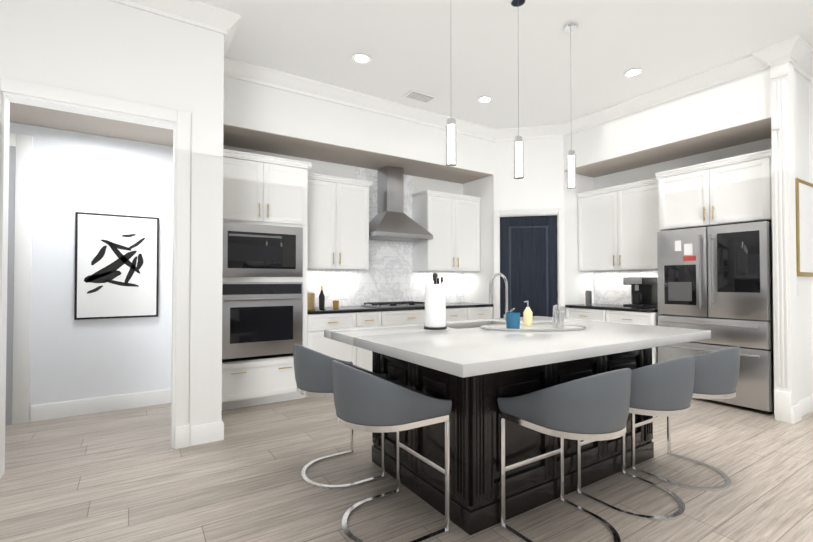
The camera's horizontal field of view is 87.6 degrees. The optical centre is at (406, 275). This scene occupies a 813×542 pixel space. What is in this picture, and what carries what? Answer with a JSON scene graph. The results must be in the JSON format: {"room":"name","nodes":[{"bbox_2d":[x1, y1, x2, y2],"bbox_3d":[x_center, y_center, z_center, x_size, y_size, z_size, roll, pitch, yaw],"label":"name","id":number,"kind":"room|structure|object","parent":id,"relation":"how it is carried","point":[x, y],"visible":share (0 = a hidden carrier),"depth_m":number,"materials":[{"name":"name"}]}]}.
{"room":"kitchen","nodes":[
{"label":"kitchen","id":0,"kind":"room"},
{"bbox_2d":[0,396,812,541],"bbox_3d":[0.095,1.291,2.658,19.000,0.060,11.500,1,-1,-33],"label":"floor","id":1,"kind":"structure","parent":0,"point":[128,475],"depth_m":2.52,"materials":[{"name":"brown wood"}]},
{"bbox_2d":[222,149,311,410],"bbox_3d":[-1.553,0.057,4.402,0.950,2.460,0.716,1,-1,-33],"label":"tall cabinet","id":2,"kind":"object","parent":1,"relation":"on","point":[265,264],"visible":0.65,"depth_m":4.14,"materials":[{"name":"white paint"}]},
{"bbox_2d":[305,311,360,396],"bbox_3d":[-0.939,0.854,4.844,0.626,0.880,0.615,1,-1,-33],"label":"base cabinet","id":3,"kind":"object","parent":1,"relation":"on","point":[317,321],"depth_m":4.58,"materials":[{"name":"white paint"}]},
{"bbox_2d":[307,303,492,314],"bbox_3d":[-0.085,0.405,5.393,2.650,0.035,0.624,1,-1,-33],"label":"countertop","id":4,"kind":"structure","parent":3,"relation":"on","point":[376,306],"depth_m":5.06,"materials":[{"name":"black stone"}]},
{"bbox_2d":[307,293,314,308],"bbox_3d":[-1.084,0.284,4.733,0.116,0.185,0.116,1,-1,-33],"label":"canister","id":5,"kind":"object","parent":4,"relation":"on","point":[310,300],"visible":0.83,"depth_m":4.68,"materials":[{"name":"gold metal"}]},
{"bbox_2d":[319,285,324,308],"bbox_3d":[-0.971,0.245,4.854,0.066,0.265,0.066,1,-1,-33],"label":"bottle","id":6,"kind":"object","parent":4,"relation":"on","point":[321,300],"visible":1,"depth_m":4.83,"materials":[{"name":"black glass"}]},
{"bbox_2d":[333,300,338,308],"bbox_3d":[-0.810,0.333,4.861,0.076,0.090,0.076,1,-1,-33],"label":"cup","id":7,"kind":"object","parent":4,"relation":"on","point":[335,304],"visible":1,"depth_m":4.83,"materials":[{"name":"gold glass"}]},
{"bbox_2d":[293,343,386,488],"bbox_3d":[-0.470,0.842,2.718,0.502,0.840,0.516,1,-1,-33],"label":"stool","id":8,"kind":"object","parent":1,"relation":"on","point":[313,372],"visible":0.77,"depth_m":2.52,"materials":[{"name":"grey leather"}]},
{"bbox_2d":[361,311,388,371],"bbox_3d":[-0.592,0.857,5.067,0.438,0.880,0.615,1,-1,-33],"label":"base cabinet","id":9,"kind":"object","parent":1,"relation":"on","point":[368,318],"depth_m":4.82,"materials":[{"name":"white paint"}]},
{"bbox_2d":[331,360,451,541],"bbox_3d":[-0.125,0.833,2.144,0.502,0.840,0.516,1,-1,-33],"label":"stool","id":10,"kind":"object","parent":1,"relation":"on","point":[365,401],"visible":1,"depth_m":1.96,"materials":[{"name":"grey leather"}]},
{"bbox_2d":[389,307,424,324],"bbox_3d":[-0.112,0.862,5.375,0.937,0.880,0.615,1,-1,-33],"label":"base cabinet","id":11,"kind":"object","parent":1,"relation":"on","point":[415,315],"depth_m":5.10,"materials":[{"name":"white paint"}]},
{"bbox_2d":[446,307,472,321],"bbox_3d":[0.435,0.867,5.726,0.598,0.880,0.615,1,-1,-33],"label":"base cabinet","id":12,"kind":"object","parent":1,"relation":"on","point":[452,313],"depth_m":5.53,"materials":[{"name":"white paint"}]},
{"bbox_2d":[473,307,492,319],"bbox_3d":[0.807,0.871,5.965,0.523,0.880,0.615,1,-1,-33],"label":"base cabinet","id":13,"kind":"object","parent":1,"relation":"on","point":[479,313],"depth_m":5.76,"materials":[{"name":"white paint"}]},
{"bbox_2d":[372,349,653,534],"bbox_3d":[0.738,0.832,2.911,1.691,0.865,1.021,1,-1,-33],"label":"kitchen island","id":14,"kind":"object","parent":1,"relation":"on","point":[475,413],"depth_m":2.28,"materials":[{"name":"brown wood"}]},
{"bbox_2d":[324,317,575,344],"bbox_3d":[0.439,0.377,3.089,2.030,0.050,0.430,1,-1,-33],"label":"island countertop","id":15,"kind":"structure","parent":14,"relation":"on","point":[342,335],"depth_m":2.78,"materials":[{"name":"white stone"}]},
{"bbox_2d":[424,273,446,329],"bbox_3d":[0.188,0.166,2.771,0.150,0.362,0.150,1,-1,-33],"label":"paper towel roll","id":16,"kind":"object","parent":15,"relation":"on","point":[435,306],"visible":1,"depth_m":2.71,"materials":[{"name":"white paper"}]},
{"bbox_2d":[456,325,471,328],"bbox_3d":[0.498,0.506,3.060,0.624,0.232,0.344,1,-1,-33],"label":"sink","id":17,"kind":"object","parent":15,"relation":"in","point":[457,326],"depth_m":3.20,"materials":[{"name":"silver metal"}]},
{"bbox_2d":[489,273,513,320],"bbox_3d":[0.732,0.167,3.257,0.208,0.375,0.097,1,-1,-33],"label":"faucet","id":18,"kind":"object","parent":15,"relation":"on","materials":[{"name":"silver metal"}]},
{"bbox_2d":[352,319,710,376],"bbox_3d":[0.809,0.369,2.513,2.030,0.050,0.940,1,-1,-33],"label":"island countertop","id":19,"kind":"structure","parent":14,"relation":"on","point":[476,351],"depth_m":2.14,"materials":[{"name":"white stone"}]},
{"bbox_2d":[480,324,585,330],"bbox_3d":[0.829,0.340,2.788,0.614,0.013,0.471,1,-1,-33],"label":"tray","id":20,"kind":"object","parent":19,"relation":"on","point":[541,327],"visible":0.85,"depth_m":2.74,"materials":[{"name":"grey ceramic"}]},
{"bbox_2d":[506,312,519,328],"bbox_3d":[0.684,0.288,2.719,0.092,0.100,0.092,1,-1,-33],"label":"cup","id":21,"kind":"object","parent":20,"relation":"on","point":[512,320],"visible":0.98,"depth_m":2.68,"materials":[{"name":"blue glass"}]},
{"bbox_2d":[523,301,532,325],"bbox_3d":[0.832,0.257,2.909,0.067,0.169,0.062,1,-1,-33],"label":"soap dispenser","id":22,"kind":"object","parent":20,"relation":"on","point":[527,316],"visible":1,"depth_m":2.89,"materials":[{"name":"beige plastic"}]},
{"bbox_2d":[553,305,558,326],"bbox_3d":[0.993,0.267,2.811,0.044,0.145,0.044,1,-1,-33],"label":"salt grinder","id":23,"kind":"object","parent":20,"relation":"on","point":[555,311],"visible":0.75,"depth_m":2.80,"materials":[{"name":"silver metal"}]},
{"bbox_2d":[557,305,564,327],"bbox_3d":[1.000,0.266,2.744,0.044,0.145,0.044,1,-1,-33],"label":"pepper grinder","id":24,"kind":"object","parent":20,"relation":"on","point":[560,317],"visible":0.96,"depth_m":2.73,"materials":[{"name":"silver metal"}]},
{"bbox_2d":[497,368,631,541],"bbox_3d":[0.804,0.832,2.042,0.516,0.840,0.502,1,-1,-33],"label":"stool","id":25,"kind":"object","parent":1,"relation":"on","point":[593,408],"visible":1,"depth_m":1.85,"materials":[{"name":"grey leather"}]},
{"bbox_2d":[565,270,658,363],"bbox_3d":[2.690,0.591,5.342,0.681,1.420,1.132,1,-1,-33],"label":"base cabinet","id":26,"kind":"object","parent":1,"relation":"on","point":[611,290],"visible":0.27,"depth_m":5.47,"materials":[{"name":"white paint"}]},
{"bbox_2d":[585,290,591,304],"bbox_3d":[2.433,0.295,5.659,0.080,0.190,0.080,1,-1,-33],"label":"canister","id":27,"kind":"object","parent":26,"relation":"on","point":[588,297],"visible":0.98,"depth_m":5.63,"materials":[{"name":"silver metal"}]},
{"bbox_2d":[623,277,657,307],"bbox_3d":[2.857,0.203,5.179,0.325,0.360,0.250,1,-1,-33],"label":"coffee machine","id":28,"kind":"object","parent":26,"relation":"on","point":[644,292],"visible":0.98,"depth_m":5.12,"materials":[{"name":"black"}]},
{"bbox_2d":[576,355,694,520],"bbox_3d":[1.317,0.837,2.372,0.516,0.840,0.502,1,-1,-33],"label":"stool","id":29,"kind":"object","parent":1,"relation":"on","point":[664,388],"visible":0.67,"depth_m":2.16,"materials":[{"name":"grey leather"}]},
{"bbox_2d":[631,346,739,490],"bbox_3d":[1.797,0.841,2.680,0.516,0.840,0.502,1,-1,-33],"label":"stool","id":30,"kind":"object","parent":1,"relation":"on","point":[716,376],"visible":0.6,"depth_m":2.46,"materials":[{"name":"grey leather"}]},
{"bbox_2d":[657,221,773,411],"bbox_3d":[3.271,0.388,4.425,0.661,1.760,0.972,1,-1,-33],"label":"refrigerator","id":31,"kind":"object","parent":1,"relation":"on","point":[716,281],"visible":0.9,"depth_m":4.14,"materials":[{"name":"silver metal"}]},
{"bbox_2d":[0,0,812,442],"bbox_3d":[-0.430,-0.376,3.502,19.000,3.300,3.755,1,-1,-33],"label":"wall","id":32,"kind":"structure","parent":0,"point":[90,164],"depth_m":3.95,"materials":[{"name":"white paint"}]},
{"bbox_2d":[0,76,190,478],"bbox_3d":[-2.134,0.020,2.910,1.160,2.490,0.160,1,-1,-33],"label":"door frame","id":33,"kind":"structure","parent":32,"relation":"attached to","point":[16,165],"depth_m":2.66,"materials":[{"name":"white paint"}]},
{"bbox_2d":[74,212,158,319],"bbox_3d":[-2.751,-0.086,4.048,0.660,0.985,0.034,1,-1,-33],"label":"framed picture","id":34,"kind":"object","parent":32,"relation":"attached to","point":[116,266],"visible":0.96,"depth_m":4.02,"materials":[{"name":"black"}]},
{"bbox_2d":[308,172,372,269],"bbox_3d":[-0.885,-0.604,5.032,0.898,1.060,0.395,1,-1,-33],"label":"upper cabinet","id":35,"kind":"object","parent":32,"relation":"attached to","point":[338,223],"visible":0.85,"depth_m":4.90,"materials":[{"name":"white paint"}]},
{"bbox_2d":[369,166,432,241],"bbox_3d":[-0.143,-0.929,5.451,0.840,0.933,0.500,1,-1,-33],"label":"range hood","id":36,"kind":"object","parent":32,"relation":"attached to","point":[391,220],"visible":0.85,"depth_m":5.42,"materials":[{"name":"silver metal"}]},
{"bbox_2d":[30,389,812,445],"bbox_3d":[-0.388,1.202,3.412,19.000,0.140,3.629,1,-1,-33],"label":"baseboard","id":37,"kind":"structure","parent":32,"relation":"attached to","point":[206,433],"depth_m":3.86,"materials":[{"name":"white paint"}]},
{"bbox_2d":[411,190,481,271],"bbox_3d":[0.566,-0.590,5.963,0.955,1.060,0.395,1,-1,-33],"label":"upper cabinet","id":38,"kind":"object","parent":32,"relation":"attached to","point":[450,222],"visible":0.98,"depth_m":5.80,"materials":[{"name":"white paint"}]},
{"bbox_2d":[108,0,812,141],"bbox_3d":[-0.191,-1.964,3.153,19.000,0.135,3.080,1,-1,-33],"label":"crown molding","id":39,"kind":"structure","parent":32,"relation":"attached to","point":[797,49],"depth_m":4.27,"materials":[{"name":"white paint"}]},
{"bbox_2d":[493,208,564,318],"bbox_3d":[1.665,0.205,5.790,0.930,2.205,0.120,0,-1,12],"label":"door frame","id":40,"kind":"structure","parent":32,"relation":"attached to","point":[557,212],"depth_m":5.74,"materials":[{"name":"white paint"}]},
{"bbox_2d":[500,216,557,317],"bbox_3d":[1.663,0.246,5.753,0.760,2.106,0.110,0,-1,12],"label":"pantry door","id":41,"kind":"structure","parent":32,"relation":"in","point":[528,257],"depth_m":5.79,"materials":[{"name":"blue"}]},
{"bbox_2d":[576,178,657,270],"bbox_3d":[2.795,-0.598,5.428,0.395,1.060,1.132,1,-1,-33],"label":"upper cabinet","id":42,"kind":"object","parent":32,"relation":"attached to","point":[617,227],"visible":0.79,"depth_m":5.32,"materials":[{"name":"white paint"}]},
{"bbox_2d":[655,149,774,389],"bbox_3d":[3.314,0.068,4.441,0.575,2.440,1.064,1,-1,-33],"label":"upper cabinet","id":43,"kind":"object","parent":32,"relation":"attached to","point":[733,190],"visible":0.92,"depth_m":4.26,"materials":[{"name":"white paint"}]},
{"bbox_2d":[770,58,791,422],"bbox_3d":[3.297,-0.306,3.719,0.020,3.165,0.135,1,-1,-33],"label":"trim","id":44,"kind":"structure","parent":32,"relation":"attached to","point":[782,405],"depth_m":3.73,"materials":[{"name":"white paint"}]},
{"bbox_2d":[795,178,812,276],"bbox_3d":[3.791,-0.434,3.998,0.660,0.890,0.028,1,-1,-33],"label":"picture","id":45,"kind":"object","parent":32,"relation":"attached to","point":[804,224],"visible":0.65,"depth_m":3.90,"materials":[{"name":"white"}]},
{"bbox_2d":[197,0,812,128],"bbox_3d":[0.095,-2.078,2.709,19.000,0.080,11.500,1,-1,-33],"label":"ceiling","id":46,"kind":"structure","parent":0,"point":[457,58],"depth_m":3.73,"materials":[{"name":"white paint"}]},
{"bbox_2d":[352,54,370,63],"bbox_3d":[-0.419,-2.014,3.935,0.176,0.011,0.176,1,-1,-33],"label":"recessed light","id":47,"kind":"object","parent":46,"relation":"in","point":[361,58],"visible":1,"depth_m":3.93,"materials":[{"name":"white paint"}]},
{"bbox_2d":[402,90,436,103],"bbox_3d":[0.150,-1.998,4.751,0.340,0.017,0.200,1,-1,-33],"label":"ceiling vent","id":48,"kind":"object","parent":46,"relation":"in","point":[418,96],"visible":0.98,"depth_m":4.73,"materials":[{"name":"white metal"}]},
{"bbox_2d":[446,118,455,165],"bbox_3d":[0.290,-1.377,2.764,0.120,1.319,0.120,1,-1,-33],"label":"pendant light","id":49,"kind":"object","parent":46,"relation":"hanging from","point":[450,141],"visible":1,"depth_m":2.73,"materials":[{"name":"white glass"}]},
{"bbox_2d":[477,96,491,102],"bbox_3d":[0.889,-2.000,4.822,0.176,0.011,0.176,1,-1,-33],"label":"recessed light","id":50,"kind":"object","parent":46,"relation":"in","point":[485,99],"visible":0.98,"depth_m":4.81,"materials":[{"name":"white paint"}]},
{"bbox_2d":[510,0,525,178],"bbox_3d":[0.820,-1.372,3.105,0.120,1.319,0.120,1,-1,-33],"label":"pendant light","id":51,"kind":"object","parent":46,"relation":"hanging from","point":[518,158],"visible":1,"depth_m":3.08,"materials":[{"name":"white glass"}]},
{"bbox_2d":[563,22,578,188],"bbox_3d":[1.334,-1.367,3.434,0.120,1.319,0.120,1,-1,-33],"label":"pendant light","id":52,"kind":"object","parent":46,"relation":"hanging from","point":[569,27],"visible":1,"depth_m":3.40,"materials":[{"name":"white glass"}]},
{"bbox_2d":[624,68,643,76],"bbox_3d":[2.251,-2.010,4.199,0.176,0.011,0.176,1,-1,-33],"label":"recessed light","id":53,"kind":"object","parent":46,"relation":"in","point":[634,72],"visible":1,"depth_m":4.19,"materials":[{"name":"white paint"}]}
]}

